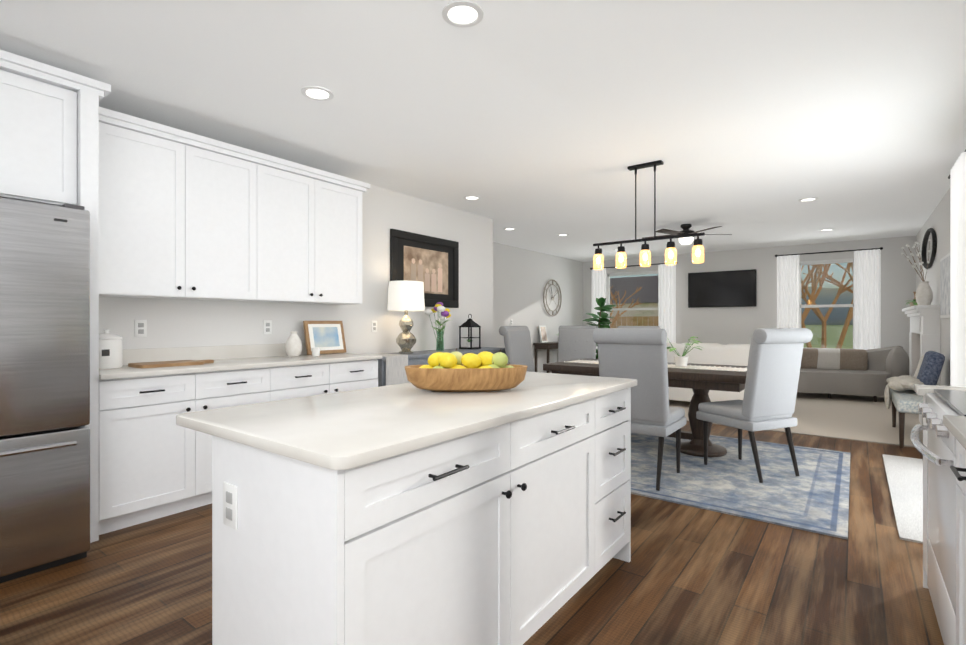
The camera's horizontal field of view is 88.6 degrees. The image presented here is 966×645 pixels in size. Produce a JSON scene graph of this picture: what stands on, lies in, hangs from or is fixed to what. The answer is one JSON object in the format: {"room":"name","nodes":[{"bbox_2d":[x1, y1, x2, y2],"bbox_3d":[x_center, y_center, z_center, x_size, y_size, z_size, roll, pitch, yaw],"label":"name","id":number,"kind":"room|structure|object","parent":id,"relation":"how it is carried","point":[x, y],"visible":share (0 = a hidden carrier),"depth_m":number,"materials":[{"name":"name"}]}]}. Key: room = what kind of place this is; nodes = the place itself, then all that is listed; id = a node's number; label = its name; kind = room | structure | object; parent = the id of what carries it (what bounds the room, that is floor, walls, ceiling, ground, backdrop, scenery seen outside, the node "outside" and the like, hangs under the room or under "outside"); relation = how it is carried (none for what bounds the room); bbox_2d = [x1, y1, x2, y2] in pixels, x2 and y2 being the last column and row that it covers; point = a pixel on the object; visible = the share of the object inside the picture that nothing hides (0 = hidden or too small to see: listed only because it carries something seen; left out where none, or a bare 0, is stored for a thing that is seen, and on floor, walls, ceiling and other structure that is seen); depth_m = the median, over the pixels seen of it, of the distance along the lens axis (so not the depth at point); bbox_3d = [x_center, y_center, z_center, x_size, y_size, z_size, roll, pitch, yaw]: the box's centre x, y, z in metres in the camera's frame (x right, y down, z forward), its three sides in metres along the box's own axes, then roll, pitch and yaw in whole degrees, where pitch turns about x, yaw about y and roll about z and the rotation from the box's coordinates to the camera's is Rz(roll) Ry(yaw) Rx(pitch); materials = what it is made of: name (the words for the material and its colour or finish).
{"room":"kitchen","nodes":[
{"label":"kitchen","id":0,"kind":"room"},
{"bbox_2d":[99,185,492,382],"bbox_3d":[-2.501,-0.100,3.317,0.120,2.600,8.620,0,0,37],"label":"wall","id":1,"kind":"structure","parent":0,"point":[172,323],"depth_m":5.03,"materials":[{"name":"paint"}]},
{"bbox_2d":[0,57,79,205],"bbox_3d":[-2.714,-0.959,2.474,0.548,0.660,0.958,0,0,37],"label":"upper cabinet","id":2,"kind":"object","parent":1,"relation":"attached to","point":[40,111],"depth_m":2.57,"materials":[{"name":"white wood"}]},
{"bbox_2d":[135,320,146,336],"bbox_3d":[-2.354,0.040,3.406,0.008,0.117,0.072,0,0,37],"label":"outlet","id":3,"kind":"object","parent":1,"relation":"attached to","point":[140,328],"visible":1,"depth_m":3.40,"materials":[{"name":"white plastic"}]},
{"bbox_2d":[80,109,267,301],"bbox_3d":[-2.131,-0.700,3.433,0.328,1.060,1.108,0,0,37],"label":"upper cabinet","id":4,"kind":"object","parent":1,"relation":"attached to","point":[175,213],"depth_m":3.26,"materials":[{"name":"white wood"}]},
{"bbox_2d":[90,343,306,364],"bbox_3d":[-1.979,0.233,3.892,0.020,0.105,2.024,0,0,37],"label":"backsplash","id":5,"kind":"structure","parent":1,"relation":"attached to","point":[216,353],"depth_m":3.69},
{"bbox_2d":[263,320,271,333],"bbox_3d":[-1.801,0.040,4.141,0.008,0.117,0.072,0,0,37],"label":"outlet","id":6,"kind":"object","parent":1,"relation":"attached to","point":[267,326],"visible":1,"depth_m":4.14,"materials":[{"name":"white plastic"}]},
{"bbox_2d":[252,161,363,304],"bbox_3d":[-1.552,-0.700,4.204,0.328,1.060,1.060,0,0,37],"label":"upper cabinet","id":7,"kind":"object","parent":1,"relation":"attached to","point":[315,220],"depth_m":4.11,"materials":[{"name":"white wood"}]},
{"bbox_2d":[371,321,376,331],"bbox_3d":[-1.110,0.040,5.061,0.008,0.117,0.072,0,0,37],"label":"outlet","id":8,"kind":"object","parent":1,"relation":"attached to","point":[373,326],"visible":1,"depth_m":5.05,"materials":[{"name":"white plastic"}]},
{"bbox_2d":[390,229,458,307],"bbox_3d":[-0.641,-0.585,5.659,0.035,0.810,1.100,0,0,37],"label":"picture","id":9,"kind":"object","parent":1,"relation":"attached to","point":[431,263],"visible":0.85,"depth_m":5.67,"materials":[{"name":"black wood"}]},
{"bbox_2d":[0,421,943,644],"bbox_3d":[-0.754,1.231,2.529,6.060,0.060,9.460,0,0,37],"label":"floor","id":10,"kind":"structure","parent":0,"point":[688,575],"depth_m":2.25,"materials":[{"name":"brown wood"}]},
{"bbox_2d":[0,198,89,582],"bbox_3d":[-2.564,0.306,2.366,0.861,1.790,0.925,0,0,37],"label":"fridge","id":11,"kind":"object","parent":10,"relation":"on","point":[44,385],"visible":1,"depth_m":2.37,"materials":[{"name":"silver metal"}]},
{"bbox_2d":[85,369,279,540],"bbox_3d":[-2.038,0.759,3.332,0.598,0.883,1.059,0,0,37],"label":"base cabinet","id":12,"kind":"object","parent":10,"relation":"on","point":[145,466],"depth_m":2.95,"materials":[{"name":"white wood"}]},
{"bbox_2d":[90,353,381,380],"bbox_3d":[-1.736,0.300,3.709,0.628,0.030,2.024,0,0,37],"label":"countertop","id":13,"kind":"structure","parent":12,"relation":"on","point":[117,374],"depth_m":3.36,"materials":[{"name":"beige stone"}]},
{"bbox_2d":[99,329,122,368],"bbox_3d":[-2.344,0.161,3.086,0.172,0.247,0.164,0,0,37],"label":"canister","id":14,"kind":"object","parent":13,"relation":"on","point":[110,351],"visible":0.77,"depth_m":3.04,"materials":[{"name":"white ceramic"}]},
{"bbox_2d":[128,360,213,367],"bbox_3d":[-2.067,0.274,3.328,0.240,0.020,0.480,0,0,37],"label":"cutting board","id":15,"kind":"object","parent":13,"relation":"on","point":[166,363],"visible":1,"depth_m":3.24,"materials":[{"name":"brown wood"}]},
{"bbox_2d":[285,331,301,356],"bbox_3d":[-1.583,0.179,4.140,0.134,0.210,0.136,0,0,37],"label":"vase","id":16,"kind":"object","parent":13,"relation":"on","point":[293,346],"visible":1,"depth_m":4.10,"materials":[{"name":"ceramic"}]},
{"bbox_2d":[311,348,319,355],"bbox_3d":[-1.408,0.249,4.172,0.070,0.070,0.072,0,0,37],"label":"cup","id":17,"kind":"object","parent":13,"relation":"on","point":[315,351],"visible":1,"depth_m":4.14,"materials":[{"name":"white ceramic"}]},
{"bbox_2d":[303,321,345,354],"bbox_3d":[-1.438,0.134,4.481,0.122,0.300,0.400,0,0,37],"label":"framed picture","id":18,"kind":"object","parent":13,"relation":"on","point":[326,337],"visible":0.94,"depth_m":4.45,"materials":[{"name":"brown wood"}]},
{"bbox_2d":[280,361,377,399],"bbox_3d":[-1.474,0.759,4.084,0.598,0.883,1.059,0,0,37],"label":"base cabinet","id":19,"kind":"object","parent":10,"relation":"on","point":[296,381],"depth_m":3.90,"materials":[{"name":"white wood"}]},
{"bbox_2d":[212,383,636,644],"bbox_3d":[-0.077,0.759,2.002,0.795,0.884,1.783,0,0,37],"label":"kitchen island","id":20,"kind":"object","parent":10,"relation":"on","point":[405,514],"depth_m":1.37,"materials":[{"name":"white wood"}]},
{"bbox_2d":[176,371,636,474],"bbox_3d":[-0.089,0.300,2.015,0.830,0.030,1.816,0,0,37],"label":"island countertop","id":21,"kind":"structure","parent":20,"relation":"on","point":[331,431],"depth_m":1.50,"materials":[{"name":"beige stone"}]},
{"bbox_2d":[404,348,527,391],"bbox_3d":[-0.070,0.197,2.091,0.439,0.174,0.394,0,0,37],"label":"fruit bowl","id":22,"kind":"object","parent":21,"relation":"on","point":[483,371],"visible":1,"depth_m":2.01,"materials":[{"name":"brown wood"}]},
{"bbox_2d":[377,347,505,386],"bbox_3d":[-0.467,0.760,5.522,0.454,0.880,2.090,0,0,37],"label":"console table","id":23,"kind":"object","parent":10,"relation":"on","point":[418,357],"visible":0.12,"depth_m":5.02,"materials":[{"name":"grey wood"}]},
{"bbox_2d":[372,353,407,385],"bbox_3d":[-0.983,0.543,4.828,0.423,0.455,0.280,0,0,37],"label":"table runner","id":24,"kind":"object","parent":23,"relation":"on","point":[395,369],"visible":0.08,"depth_m":4.70,"materials":[{"name":"fabric"}]},
{"bbox_2d":[387,280,424,353],"bbox_3d":[-0.786,-0.049,5.067,0.388,0.734,0.388,0,0,37],"label":"table lamp","id":25,"kind":"object","parent":23,"relation":"on","point":[405,296],"visible":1,"depth_m":4.95,"materials":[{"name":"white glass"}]},
{"bbox_2d":[424,302,450,350],"bbox_3d":[-0.469,0.044,5.501,0.267,0.549,0.299,0,0,37],"label":"flower vase","id":26,"kind":"object","parent":23,"relation":"on","point":[440,307],"visible":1,"depth_m":5.48,"materials":[{"name":"clear glass"}]},
{"bbox_2d":[459,314,480,348],"bbox_3d":[-0.157,0.106,5.971,0.190,0.424,0.190,0,0,37],"label":"lantern","id":27,"kind":"object","parent":23,"relation":"on","point":[470,323],"visible":1,"depth_m":5.95,"materials":[{"name":"black metal"}]},
{"bbox_2d":[631,433,850,538],"bbox_3d":[1.487,1.194,4.530,3.000,0.012,2.230,0,0,37],"label":"dining rug","id":28,"kind":"object","parent":10,"relation":"on","point":[813,497],"visible":0.5,"depth_m":3.68,"materials":[{"name":"blue fabric"}]},
{"bbox_2d":[499,326,534,371],"bbox_3d":[0.602,0.614,5.976,0.652,1.143,0.529,0,0,37],"label":"dining chair","id":29,"kind":"object","parent":28,"relation":"on","point":[518,345],"visible":0.42,"depth_m":6.02,"materials":[{"name":"grey fabric"}]},
{"bbox_2d":[558,326,597,361],"bbox_3d":[1.149,0.613,6.360,0.529,1.143,0.652,0,0,27],"label":"dining chair","id":30,"kind":"object","parent":28,"relation":"on","point":[576,342],"visible":0.52,"depth_m":6.50,"materials":[{"name":"grey fabric"}]},
{"bbox_2d":[617,326,660,328],"bbox_3d":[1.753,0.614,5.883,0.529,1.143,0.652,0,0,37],"label":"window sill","id":31,"kind":"structure","parent":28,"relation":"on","point":[653,327],"depth_m":6.04,"materials":[{"name":"white wood"}]},
{"bbox_2d":[593,328,685,490],"bbox_3d":[1.218,0.614,3.805,0.529,1.143,0.652,0,0,37],"label":"dining chair","id":32,"kind":"object","parent":28,"relation":"on","point":[639,355],"visible":0.83,"depth_m":3.56,"materials":[{"name":"grey fabric"}]},
{"bbox_2d":[543,358,746,456],"bbox_3d":[1.642,0.803,4.845,1.870,0.768,1.000,0,0,37],"label":"dining table","id":33,"kind":"object","parent":28,"relation":"on","point":[700,383],"visible":0.33,"depth_m":4.47,"materials":[{"name":"brown wood"}]},
{"bbox_2d":[564,359,598,363],"bbox_3d":[1.095,0.413,5.169,0.388,0.012,0.442,0,0,37],"label":"table runner","id":34,"kind":"object","parent":33,"relation":"on","point":[576,361],"depth_m":5.27,"materials":[{"name":"white fabric"}]},
{"bbox_2d":[667,364,746,371],"bbox_3d":[1.994,0.413,4.475,0.719,0.012,0.418,0,0,37],"label":"table runner","id":35,"kind":"object","parent":33,"relation":"on","point":[720,368],"depth_m":4.48,"materials":[{"name":"white fabric"}]},
{"bbox_2d":[667,336,702,365],"bbox_3d":[1.837,0.269,4.615,0.396,0.274,0.415,0,0,37],"label":"potted plant","id":36,"kind":"object","parent":35,"relation":"on","point":[682,360],"visible":0.92,"depth_m":4.59,"materials":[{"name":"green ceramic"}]},
{"bbox_2d":[696,328,812,482],"bbox_3d":[2.144,0.614,3.957,0.529,1.143,0.652,0,0,-23],"label":"dining chair","id":37,"kind":"object","parent":28,"relation":"on","point":[768,402],"visible":0.98,"depth_m":3.74,"materials":[{"name":"grey fabric"}]},
{"bbox_2d":[669,392,922,445],"bbox_3d":[3.402,1.226,8.062,6.060,0.066,4.380,0,0,37],"label":"floor carpet","id":38,"kind":"object","parent":10,"relation":"on","point":[859,417],"depth_m":6.22,"materials":[{"name":"beige carpet"}]},
{"bbox_2d":[533,341,557,372],"bbox_3d":[1.448,0.796,9.993,0.345,0.794,1.100,0,0,37],"label":"accent table","id":39,"kind":"object","parent":38,"relation":"on","point":[547,346],"visible":0.25,"depth_m":9.62,"materials":[{"name":"brown wood"}]},
{"bbox_2d":[539,326,558,342],"bbox_3d":[1.421,0.230,10.015,0.244,0.338,0.762,0,0,37],"label":"decor","id":40,"kind":"object","parent":39,"relation":"on","point":[543,334],"visible":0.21,"depth_m":9.84,"materials":[{"name":"white plant"}]},
{"bbox_2d":[583,297,615,358],"bbox_3d":[2.349,0.344,9.949,0.751,1.698,0.751,0,0,37],"label":"fiddle-leaf fig plant","id":41,"kind":"object","parent":38,"relation":"on","point":[603,320],"visible":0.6,"depth_m":9.93,"materials":[{"name":"plant"}]},
{"bbox_2d":[666,342,749,401],"bbox_3d":[3.212,0.743,7.192,2.100,0.902,0.950,0,0,37],"label":"sofa","id":42,"kind":"object","parent":38,"relation":"on","point":[727,354],"visible":0.06,"depth_m":6.69,"materials":[{"name":"fabric"}]},
{"bbox_2d":[797,346,908,401],"bbox_3d":[5.534,0.774,7.963,2.083,0.840,1.078,0,0,37],"label":"sofa","id":43,"kind":"object","parent":38,"relation":"on","point":[860,372],"visible":0.71,"depth_m":7.67,"materials":[{"name":"fabric"}]},
{"bbox_2d":[890,388,922,447],"bbox_3d":[4.482,0.970,5.088,0.420,0.460,1.240,0,0,37],"label":"bench","id":44,"kind":"object","parent":38,"relation":"on","point":[906,401],"visible":0.44,"depth_m":4.73,"materials":[{"name":"fabric"}]},
{"bbox_2d":[884,351,944,408],"bbox_3d":[4.610,0.621,5.314,0.471,0.630,0.716,0,0,37],"label":"pillows","id":45,"kind":"object","parent":44,"relation":"on","point":[929,367],"visible":0.98,"depth_m":5.10,"materials":[{"name":"fabric"}]},
{"bbox_2d":[902,305,939,424],"bbox_3d":[5.691,0.500,6.462,0.233,1.400,1.890,0,0,37],"label":"fireplace mantel","id":46,"kind":"object","parent":38,"relation":"on","point":[924,335],"visible":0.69,"depth_m":5.78,"materials":[{"name":"white"}]},
{"bbox_2d":[905,299,917,306],"bbox_3d":[6.016,-0.262,6.867,0.268,0.121,0.254,0,0,37],"label":"potted plant","id":47,"kind":"object","parent":46,"relation":"on","point":[913,302],"visible":0.6,"depth_m":6.86,"materials":[{"name":"green plant"}]},
{"bbox_2d":[901,239,932,304],"bbox_3d":[5.271,-0.595,6.006,0.283,0.788,0.571,0,0,37],"label":"vase","id":48,"kind":"object","parent":46,"relation":"on","point":[924,295],"visible":0.98,"depth_m":5.94,"materials":[{"name":"ceramic"}]},
{"bbox_2d":[686,420,914,447],"bbox_3d":[2.086,1.195,6.309,5.820,0.009,0.035,0,0,37],"label":"transition strip","id":49,"kind":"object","parent":10,"relation":"on","point":[830,437],"depth_m":5.12,"materials":[{"name":"brown wood"}]},
{"bbox_2d":[882,454,922,543],"bbox_3d":[3.141,1.194,3.469,0.460,0.012,2.160,0,0,37],"label":"runner mat","id":50,"kind":"object","parent":10,"relation":"on","point":[904,475],"visible":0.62,"depth_m":3.44,"materials":[{"name":"white fabric"}]},
{"bbox_2d":[910,389,965,644],"bbox_3d":[1.857,0.742,1.694,0.596,0.918,0.756,0,0,37],"label":"range oven","id":51,"kind":"object","parent":10,"relation":"on","point":[938,452],"visible":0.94,"depth_m":1.75,"materials":[{"name":"silver metal"}]},
{"bbox_2d":[950,440,965,644],"bbox_3d":[1.497,0.759,1.131,0.538,0.884,0.569,0,0,37],"label":"base cabinet","id":52,"kind":"object","parent":10,"relation":"on","point":[959,471],"depth_m":1.47,"materials":[{"name":"white wood"}]},
{"bbox_2d":[943,415,965,451],"bbox_3d":[1.197,0.300,0.757,0.568,0.030,1.530,0,0,37],"label":"countertop","id":53,"kind":"structure","parent":52,"relation":"on","point":[956,425],"depth_m":1.40,"materials":[{"name":"beige stone"}]},
{"bbox_2d":[0,0,965,261],"bbox_3d":[0.562,-1.450,4.280,6.060,0.100,13.840,0,0,37],"label":"ceiling","id":54,"kind":"structure","parent":0,"point":[542,124],"depth_m":3.11,"materials":[{"name":"paint"}]},
{"bbox_2d":[301,86,333,100],"bbox_3d":[-1.009,-1.395,3.021,0.190,0.008,0.190,0,0,37],"label":"recessed light","id":55,"kind":"object","parent":54,"relation":"in","point":[317,93],"visible":1,"depth_m":3.02,"materials":[{"name":"white plastic"}]},
{"bbox_2d":[442,0,483,27],"bbox_3d":[-0.092,-1.395,2.244,0.190,0.008,0.190,0,0,37],"label":"recessed light","id":56,"kind":"object","parent":54,"relation":"in","point":[462,14],"visible":1,"depth_m":2.24,"materials":[{"name":"white plastic"}]},
{"bbox_2d":[463,195,479,199],"bbox_3d":[-0.125,-1.395,5.546,0.190,0.008,0.190,0,0,37],"label":"recessed light","id":57,"kind":"object","parent":54,"relation":"in","point":[471,197],"visible":1,"depth_m":5.53,"materials":[{"name":"white"}]},
{"bbox_2d":[593,160,704,269],"bbox_3d":[1.434,-0.947,4.375,0.980,0.904,0.094,0,0,37],"label":"pendant chandelier","id":58,"kind":"object","parent":54,"relation":"hanging from","point":[645,247],"visible":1,"depth_m":4.34,"materials":[{"name":"black metal"}]},
{"bbox_2d":[642,224,731,244],"bbox_3d":[2.876,-1.255,7.109,1.163,0.289,1.217,0,0,37],"label":"ceiling fan","id":59,"kind":"object","parent":54,"relation":"hanging from","point":[686,240],"visible":0.77,"depth_m":7.00,"materials":[{"name":"black metal"}]},
{"bbox_2d":[799,197,818,201],"bbox_3d":[3.699,-1.395,5.626,0.190,0.008,0.190,0,0,37],"label":"recessed light","id":60,"kind":"object","parent":54,"relation":"in","point":[808,199],"visible":1,"depth_m":5.62,"materials":[{"name":"white"}]},
{"bbox_2d":[493,242,582,372],"bbox_3d":[0.775,-0.101,9.510,0.120,2.600,5.220,0,0,37],"label":"wall","id":61,"kind":"structure","parent":0,"point":[522,277],"depth_m":9.76,"materials":[{"name":"paint"}]},
{"bbox_2d":[543,279,561,315],"bbox_3d":[1.436,-0.511,10.252,0.042,0.768,0.768,0,0,37],"label":"wall clock","id":62,"kind":"object","parent":61,"relation":"attached to","point":[560,297],"visible":0.98,"depth_m":10.24,"materials":[{"name":"silver metal"}]},
{"bbox_2d":[583,236,915,355],"bbox_3d":[4.730,-0.101,9.729,5.940,2.600,0.120,0,0,37],"label":"wall","id":63,"kind":"structure","parent":0,"point":[728,325],"depth_m":9.31,"materials":[{"name":"paint"}]},
{"bbox_2d":[606,270,657,327],"bbox_3d":[3.288,-0.280,10.798,1.270,1.638,0.138,0,0,37],"label":"window","id":64,"kind":"structure","parent":63,"relation":"in","point":[608,282],"depth_m":10.88,"materials":[{"name":"white"}]},
{"bbox_2d":[590,262,676,353],"bbox_3d":[3.222,-0.038,10.710,1.918,2.414,0.118,0,0,37],"label":"curtain","id":65,"kind":"object","parent":63,"relation":"attached to","point":[667,297],"visible":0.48,"depth_m":10.28,"materials":[{"name":"white fabric"}]},
{"bbox_2d":[688,269,756,307],"bbox_3d":[4.653,-0.651,9.677,1.220,0.700,0.048,0,0,37],"label":"television","id":66,"kind":"object","parent":63,"relation":"attached to","point":[736,288],"depth_m":9.63,"materials":[{"name":"black"}]},
{"bbox_2d":[799,258,853,348],"bbox_3d":[6.050,-0.280,8.723,0.900,1.638,0.138,0,0,37],"label":"window","id":67,"kind":"structure","parent":63,"relation":"in","point":[833,261],"depth_m":8.71,"materials":[{"name":"white"}]},
{"bbox_2d":[775,247,882,349],"bbox_3d":[5.984,-0.038,8.635,1.548,2.414,0.118,0,0,37],"label":"window curtain","id":68,"kind":"object","parent":63,"relation":"attached to","point":[867,299],"visible":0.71,"depth_m":8.33,"materials":[{"name":"white fabric"}]},
{"bbox_2d":[916,188,949,385],"bbox_3d":[2.936,-0.099,2.497,0.120,2.600,13.600,0,0,37],"label":"wall","id":69,"kind":"structure","parent":0,"point":[938,221],"depth_m":5.70,"materials":[{"name":"paint"}]},
{"bbox_2d":[921,228,936,268],"bbox_3d":[5.815,-0.960,6.462,0.040,0.510,1.279,0,0,37],"label":"oval mirror","id":70,"kind":"object","parent":69,"relation":"attached to","point":[930,233],"visible":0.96,"depth_m":6.43,"materials":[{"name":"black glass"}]},
{"bbox_2d":[940,253,949,317],"bbox_3d":[4.751,-0.375,5.042,0.031,0.650,1.130,0,0,37],"label":"canvas art","id":71,"kind":"object","parent":69,"relation":"attached to","point":[944,286],"visible":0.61,"depth_m":5.16,"materials":[{"name":"white"}]},
{"bbox_2d":[948,150,965,386],"bbox_3d":[3.389,-0.080,3.313,0.133,2.501,2.950,0,0,37],"label":"door curtain","id":72,"kind":"object","parent":69,"relation":"attached to","point":[957,176],"visible":0.6,"depth_m":3.91,"materials":[{"name":"fabric"}]},
{"label":"outside","id":73,"kind":"structure","parent":0,"visible":0},
{"bbox_2d":[803,325,852,348],"bbox_3d":[92.065,1.357,155.919,200.000,0.130,440.000,0,0,37],"label":"ground","id":74,"kind":"structure","parent":73,"point":[836,334],"depth_m":46.41,"materials":[{"name":"green plant"}]},
{"bbox_2d":[610,286,641,327],"bbox_3d":[5.387,-0.272,23.502,4.089,3.217,3.450,0,0,37],"label":"tree","id":75,"kind":"object","parent":74,"relation":"on","point":[617,306],"depth_m":22.92,"materials":[{"name":"brown plant"}]},
{"bbox_2d":[610,316,657,327],"bbox_3d":[11.014,0.377,47.983,23.960,1.870,0.040,0,0,37],"label":"fence","id":76,"kind":"object","parent":74,"relation":"on","point":[634,320],"depth_m":45.55,"materials":[{"name":"brown wood"}]},
{"bbox_2d":[610,276,657,327],"bbox_3d":[20.396,-2.251,62.171,13.000,7.120,13.000,0,0,37],"label":"house","id":77,"kind":"structure","parent":74,"relation":"on","point":[624,287],"depth_m":58.41,"materials":[{"name":"white"}]},
{"bbox_2d":[801,262,852,348],"bbox_3d":[10.166,-0.806,14.640,4.025,4.289,5.105,0,0,37],"label":"tree","id":78,"kind":"object","parent":74,"relation":"on","point":[819,316],"depth_m":14.29,"materials":[{"name":"brown plant"}]},
{"bbox_2d":[803,264,852,292],"bbox_3d":[13.529,-0.948,15.767,6.084,4.573,4.398,0,0,37],"label":"tree","id":79,"kind":"object","parent":74,"relation":"on","point":[836,283],"depth_m":17.32,"materials":[{"name":"brown plant"}]},
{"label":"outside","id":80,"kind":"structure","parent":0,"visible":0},
{"bbox_2d":[801,287,852,324],"bbox_3d":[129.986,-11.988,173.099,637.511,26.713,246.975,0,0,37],"label":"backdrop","id":81,"kind":"structure","parent":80,"point":[835,314],"depth_m":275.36,"materials":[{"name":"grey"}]}
]}

